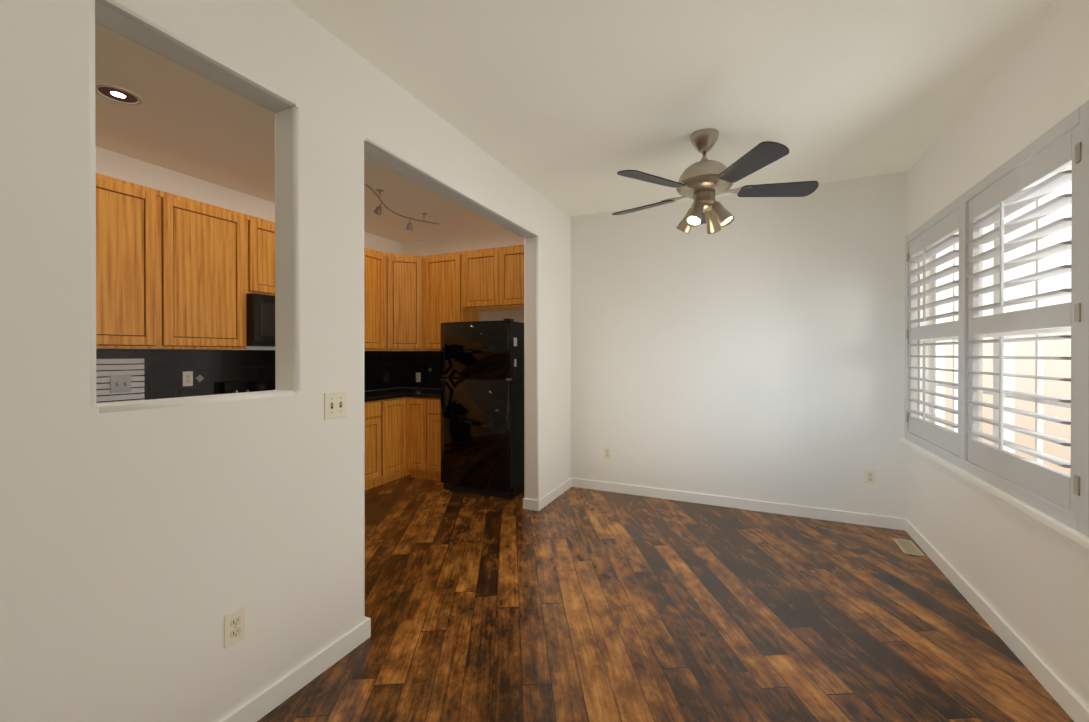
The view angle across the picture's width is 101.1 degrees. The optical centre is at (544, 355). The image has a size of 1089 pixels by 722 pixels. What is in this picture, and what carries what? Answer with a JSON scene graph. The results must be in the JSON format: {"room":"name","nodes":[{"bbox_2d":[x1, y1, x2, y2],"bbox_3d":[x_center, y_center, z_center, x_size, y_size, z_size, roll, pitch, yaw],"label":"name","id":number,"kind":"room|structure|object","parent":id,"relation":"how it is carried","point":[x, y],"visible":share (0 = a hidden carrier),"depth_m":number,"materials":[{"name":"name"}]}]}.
{"room":"empty dining room","nodes":[
{"label":"empty dining room","id":0,"kind":"room"},
{"bbox_2d":[96,146,401,390],"bbox_3d":[-3.118,-0.032,2.927,0.140,2.740,6.050,0,0,25],"label":"wall","id":1,"kind":"structure","parent":0,"point":[125,168],"depth_m":3.53,"materials":[{"name":"paint"}]},
{"bbox_2d":[96,173,163,348],"bbox_3d":[-2.887,-0.581,2.847,0.338,1.070,0.590,0,0,25],"label":"upper cabinet","id":2,"kind":"object","parent":1,"relation":"attached to","point":[129,216],"depth_m":2.90,"materials":[{"name":"brown wood"}]},
{"bbox_2d":[164,192,251,349],"bbox_3d":[-2.643,-0.583,3.382,0.338,1.070,0.585,0,0,25],"label":"upper cabinet","id":3,"kind":"object","parent":1,"relation":"attached to","point":[173,271],"depth_m":3.30,"materials":[{"name":"brown wood"}]},
{"bbox_2d":[252,216,274,295],"bbox_3d":[-2.430,-0.810,3.847,0.338,0.620,0.441,0,0,25],"label":"upper cabinet","id":4,"kind":"object","parent":1,"relation":"attached to","point":[263,231],"depth_m":3.70,"materials":[{"name":"brown wood"}]},
{"bbox_2d":[246,293,274,346],"bbox_3d":[-2.313,-0.288,3.971,0.449,0.415,0.752,0,0,25],"label":"microwave","id":5,"kind":"object","parent":4,"relation":"attached to","point":[260,320],"visible":0.17,"depth_m":3.60,"materials":[{"name":"black"}]},
{"bbox_2d":[96,349,443,403],"bbox_3d":[-2.118,0.181,3.515,1.189,0.456,4.149,0,0,25],"label":"backsplash","id":6,"kind":"structure","parent":1,"relation":"attached to","point":[156,373],"depth_m":3.61,"materials":[{"name":"black tile"}]},
{"bbox_2d":[110,375,130,392],"bbox_3d":[-2.932,0.198,3.107,0.020,0.116,0.116,0,0,25],"label":"light switch","id":7,"kind":"object","parent":6,"relation":"attached to","point":[118,384],"visible":1,"depth_m":3.11,"materials":[{"name":"white plastic"}]},
{"bbox_2d":[183,371,192,385],"bbox_3d":[-2.771,0.181,3.484,0.009,0.114,0.070,0,0,25],"label":"outlet","id":8,"kind":"object","parent":6,"relation":"attached to","point":[188,378],"visible":1,"depth_m":3.48,"materials":[{"name":"beige plastic"}]},
{"bbox_2d":[416,373,420,381],"bbox_3d":[-1.558,0.269,5.525,0.070,0.114,0.009,0,0,25],"label":"outlet","id":9,"kind":"object","parent":6,"relation":"attached to","point":[418,377],"visible":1,"depth_m":5.52,"materials":[{"name":"beige plastic"}]},
{"bbox_2d":[364,247,391,350],"bbox_3d":[-1.951,-0.588,4.835,0.388,1.070,0.489,0,0,25],"label":"upper cabinet","id":10,"kind":"object","parent":1,"relation":"attached to","point":[377,264],"depth_m":4.84,"materials":[{"name":"brown wood"}]},
{"bbox_2d":[392,254,419,350],"bbox_3d":[-1.645,-0.590,5.239,0.610,1.070,0.610,0,0,25],"label":"upper cabinet","id":11,"kind":"object","parent":1,"relation":"attached to","point":[405,268],"depth_m":5.02,"materials":[{"name":"brown wood"}]},
{"bbox_2d":[0,0,570,721],"bbox_3d":[-1.026,-0.028,1.900,0.140,2.740,5.920,0,0,25],"label":"wall","id":12,"kind":"structure","parent":0,"point":[146,546],"depth_m":1.50,"materials":[{"name":"paint"}]},
{"bbox_2d":[224,606,244,648],"bbox_3d":[-1.091,0.958,1.581,0.009,0.114,0.070,0,0,25],"label":"outlet","id":13,"kind":"object","parent":12,"relation":"attached to","point":[234,627],"visible":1,"depth_m":1.58,"materials":[{"name":"beige plastic"}]},
{"bbox_2d":[219,617,370,721],"bbox_3d":[-1.510,1.301,0.660,0.017,0.090,3.254,0,0,25],"label":"baseboard","id":14,"kind":"structure","parent":12,"relation":"attached to","point":[259,706],"depth_m":1.80,"materials":[{"name":"white wood"}]},
{"bbox_2d":[324,391,346,419],"bbox_3d":[-0.909,0.218,1.964,0.020,0.116,0.116,0,0,25],"label":"switch plate","id":15,"kind":"object","parent":12,"relation":"attached to","point":[335,404],"visible":1,"depth_m":1.96,"materials":[{"name":"beige plastic"}]},
{"bbox_2d":[535,478,570,510],"bbox_3d":[0.100,1.289,4.186,0.017,0.090,0.754,0,0,25],"label":"baseboard","id":16,"kind":"structure","parent":12,"relation":"attached to","point":[541,503],"depth_m":4.11,"materials":[{"name":"white wood"}]},
{"bbox_2d":[402,229,523,388],"bbox_3d":[-0.813,-0.040,5.337,2.330,2.740,0.250,0,0,25],"label":"wall","id":17,"kind":"structure","parent":0,"point":[492,239],"depth_m":5.18,"materials":[{"name":"paint"}]},
{"bbox_2d":[420,252,477,350],"bbox_3d":[-1.106,-0.589,5.115,0.581,1.070,0.388,0,0,25],"label":"upper cabinet","id":18,"kind":"object","parent":17,"relation":"attached to","point":[439,273],"depth_m":5.00,"materials":[{"name":"brown wood"}]},
{"bbox_2d":[460,247,519,312],"bbox_3d":[-0.590,-0.814,4.906,0.531,0.620,0.339,0,0,25],"label":"upper cabinet","id":19,"kind":"object","parent":17,"relation":"attached to","point":[481,270],"depth_m":4.77,"materials":[{"name":"brown wood"}]},
{"bbox_2d":[504,245,523,309],"bbox_3d":[-0.218,-0.813,4.736,0.531,0.620,0.339,0,0,25],"label":"upper cabinet","id":20,"kind":"object","parent":17,"relation":"attached to","point":[513,255],"depth_m":4.60,"materials":[{"name":"brown wood"}]},
{"bbox_2d":[95,0,1055,242],"bbox_3d":[-0.721,-1.448,1.888,5.360,0.100,6.440,0,0,25],"label":"ceiling","id":21,"kind":"structure","parent":0,"point":[571,108],"depth_m":2.36,"materials":[{"name":"paint"}]},
{"bbox_2d":[95,84,142,104],"bbox_3d":[-2.288,-1.397,2.406,0.196,0.006,0.196,0,0,25],"label":"recessed light","id":22,"kind":"object","parent":21,"relation":"in","point":[117,94],"visible":0.98,"depth_m":2.40,"materials":[{"name":"white"}]},
{"bbox_2d":[364,183,438,230],"bbox_3d":[-1.408,-1.311,3.817,0.240,0.188,1.593,0,0,17],"label":"track light","id":23,"kind":"object","parent":21,"relation":"attached to","point":[377,210],"visible":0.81,"depth_m":4.00,"materials":[{"name":"silver metal"}]},
{"bbox_2d":[612,128,818,233],"bbox_3d":[1.038,-1.099,2.902,1.296,0.605,1.246,0,0,25],"label":"ceiling fan","id":24,"kind":"object","parent":21,"relation":"hanging from","point":[703,182],"visible":1,"depth_m":2.76,"materials":[{"name":"silver metal"}]},
{"bbox_2d":[257,475,1073,721],"bbox_3d":[-0.721,1.392,1.898,5.360,0.100,6.440,0,0,25],"label":"floor","id":25,"kind":"structure","parent":0,"point":[573,604],"depth_m":2.23,"materials":[{"name":"brown wood"}]},
{"bbox_2d":[220,379,274,393],"bbox_3d":[-2.196,0.777,3.889,0.716,1.115,0.754,0,0,25],"label":"range","id":26,"kind":"object","parent":25,"relation":"on","point":[244,386],"visible":0.12,"depth_m":3.82,"materials":[{"name":"black metal"}]},
{"bbox_2d":[364,400,375,489],"bbox_3d":[-1.988,0.890,4.484,0.620,0.884,0.488,0,0,25],"label":"base cabinet","id":27,"kind":"object","parent":25,"relation":"on","point":[369,405],"depth_m":4.39,"materials":[{"name":"brown wood"}]},
{"bbox_2d":[376,396,407,485],"bbox_3d":[-1.831,0.889,4.768,0.669,0.884,0.433,0,0,25],"label":"base cabinet","id":28,"kind":"object","parent":25,"relation":"on","point":[402,432],"depth_m":4.66,"materials":[{"name":"brown wood"}]},
{"bbox_2d":[364,388,431,399],"bbox_3d":[-1.798,0.427,4.888,0.628,0.040,1.384,0,0,25],"label":"countertop","id":29,"kind":"structure","parent":28,"relation":"on","point":[383,394],"depth_m":4.92,"materials":[{"name":"black stone"}]},
{"bbox_2d":[408,389,440,395],"bbox_3d":[-1.097,0.427,4.983,0.568,0.040,0.628,0,0,25],"label":"countertop","id":30,"kind":"structure","parent":28,"relation":"on","point":[435,392],"depth_m":4.80,"materials":[{"name":"black stone"}]},
{"bbox_2d":[408,396,431,479],"bbox_3d":[-1.228,0.888,5.022,0.355,0.884,0.670,0,0,25],"label":"base cabinet","id":31,"kind":"object","parent":25,"relation":"on","point":[419,407],"depth_m":4.76,"materials":[{"name":"brown wood"}]},
{"bbox_2d":[432,396,440,480],"bbox_3d":[-1.009,0.889,4.949,0.379,0.884,0.620,0,0,25],"label":"base cabinet","id":32,"kind":"object","parent":25,"relation":"on","point":[436,400],"depth_m":4.67,"materials":[{"name":"brown wood"}]},
{"bbox_2d":[441,318,523,498],"bbox_3d":[-0.523,0.496,4.577,0.790,1.673,0.795,0,0,25],"label":"fridge","id":33,"kind":"object","parent":25,"relation":"on","point":[482,409],"visible":0.94,"depth_m":4.21,"materials":[{"name":"black metal"}]},
{"bbox_2d":[893,538,924,556],"bbox_3d":[2.534,1.335,3.126,0.110,0.006,0.270,0,0,25],"label":"floor vent","id":34,"kind":"object","parent":25,"relation":"in","point":[909,547],"visible":1,"depth_m":3.11,"materials":[{"name":"beige metal"}]},
{"bbox_2d":[571,171,907,518],"bbox_3d":[1.534,-0.036,4.194,2.890,2.740,0.380,0,0,25],"label":"wall","id":35,"kind":"structure","parent":0,"point":[754,349],"depth_m":3.87,"materials":[{"name":"paint"}]},
{"bbox_2d":[604,447,610,458],"bbox_3d":[0.618,0.958,4.402,0.070,0.114,0.009,0,0,25],"label":"outlet","id":36,"kind":"object","parent":35,"relation":"attached to","point":[607,452],"visible":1,"depth_m":4.40,"materials":[{"name":"beige plastic"}]},
{"bbox_2d":[571,478,902,529],"bbox_3d":[1.498,1.289,3.998,2.710,0.090,0.014,0,0,25],"label":"baseboard","id":37,"kind":"structure","parent":35,"relation":"attached to","point":[746,504],"depth_m":3.87,"materials":[{"name":"white wood"}]},
{"bbox_2d":[865,469,875,483],"bbox_3d":[2.555,0.951,3.517,0.070,0.114,0.009,0,0,25],"label":"outlet","id":38,"kind":"object","parent":35,"relation":"attached to","point":[870,476],"visible":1,"depth_m":3.52,"materials":[{"name":"beige plastic"}]},
{"bbox_2d":[907,0,1088,708],"bbox_3d":[1.682,-0.025,0.872,0.140,2.740,6.300,0,0,25],"label":"wall","id":39,"kind":"structure","parent":0,"point":[1027,582],"depth_m":2.08,"materials":[{"name":"paint"}]},
{"bbox_2d":[900,437,1088,558],"bbox_3d":[2.243,0.658,2.372,0.085,0.105,2.050,0,0,25],"label":"window sill","id":40,"kind":"structure","parent":39,"relation":"attached to","point":[1072,539],"depth_m":1.94,"materials":[{"name":"white wood"}]},
{"bbox_2d":[903,518,1088,721],"bbox_3d":[1.533,1.301,0.736,0.014,0.090,5.920,0,0,25],"label":"baseboard","id":41,"kind":"structure","parent":39,"relation":"attached to","point":[1070,703],"depth_m":2.04,"materials":[{"name":"white wood"}]},
{"bbox_2d":[905,100,1088,536],"bbox_3d":[2.234,-0.127,2.373,0.102,1.465,1.950,0,0,25],"label":"shutter panels","id":42,"kind":"object","parent":39,"relation":"attached to","point":[1057,495],"visible":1,"depth_m":1.95,"materials":[{"name":"grey wood"}]},
{"bbox_2d":[931,164,1071,463],"bbox_3d":[2.367,-0.130,2.317,0.055,1.360,1.800,0,0,25],"label":"window unit","id":43,"kind":"structure","parent":39,"relation":"in","point":[1009,368],"depth_m":2.27,"materials":[{"name":"white glass"}]},
{"label":"outside","id":44,"kind":"structure","parent":0,"visible":0},
{"bbox_2d":[945,182,1071,474],"bbox_3d":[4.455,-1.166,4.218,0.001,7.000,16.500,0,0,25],"label":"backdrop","id":45,"kind":"structure","parent":44,"point":[1057,368],"depth_m":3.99,"materials":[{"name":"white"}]}
]}

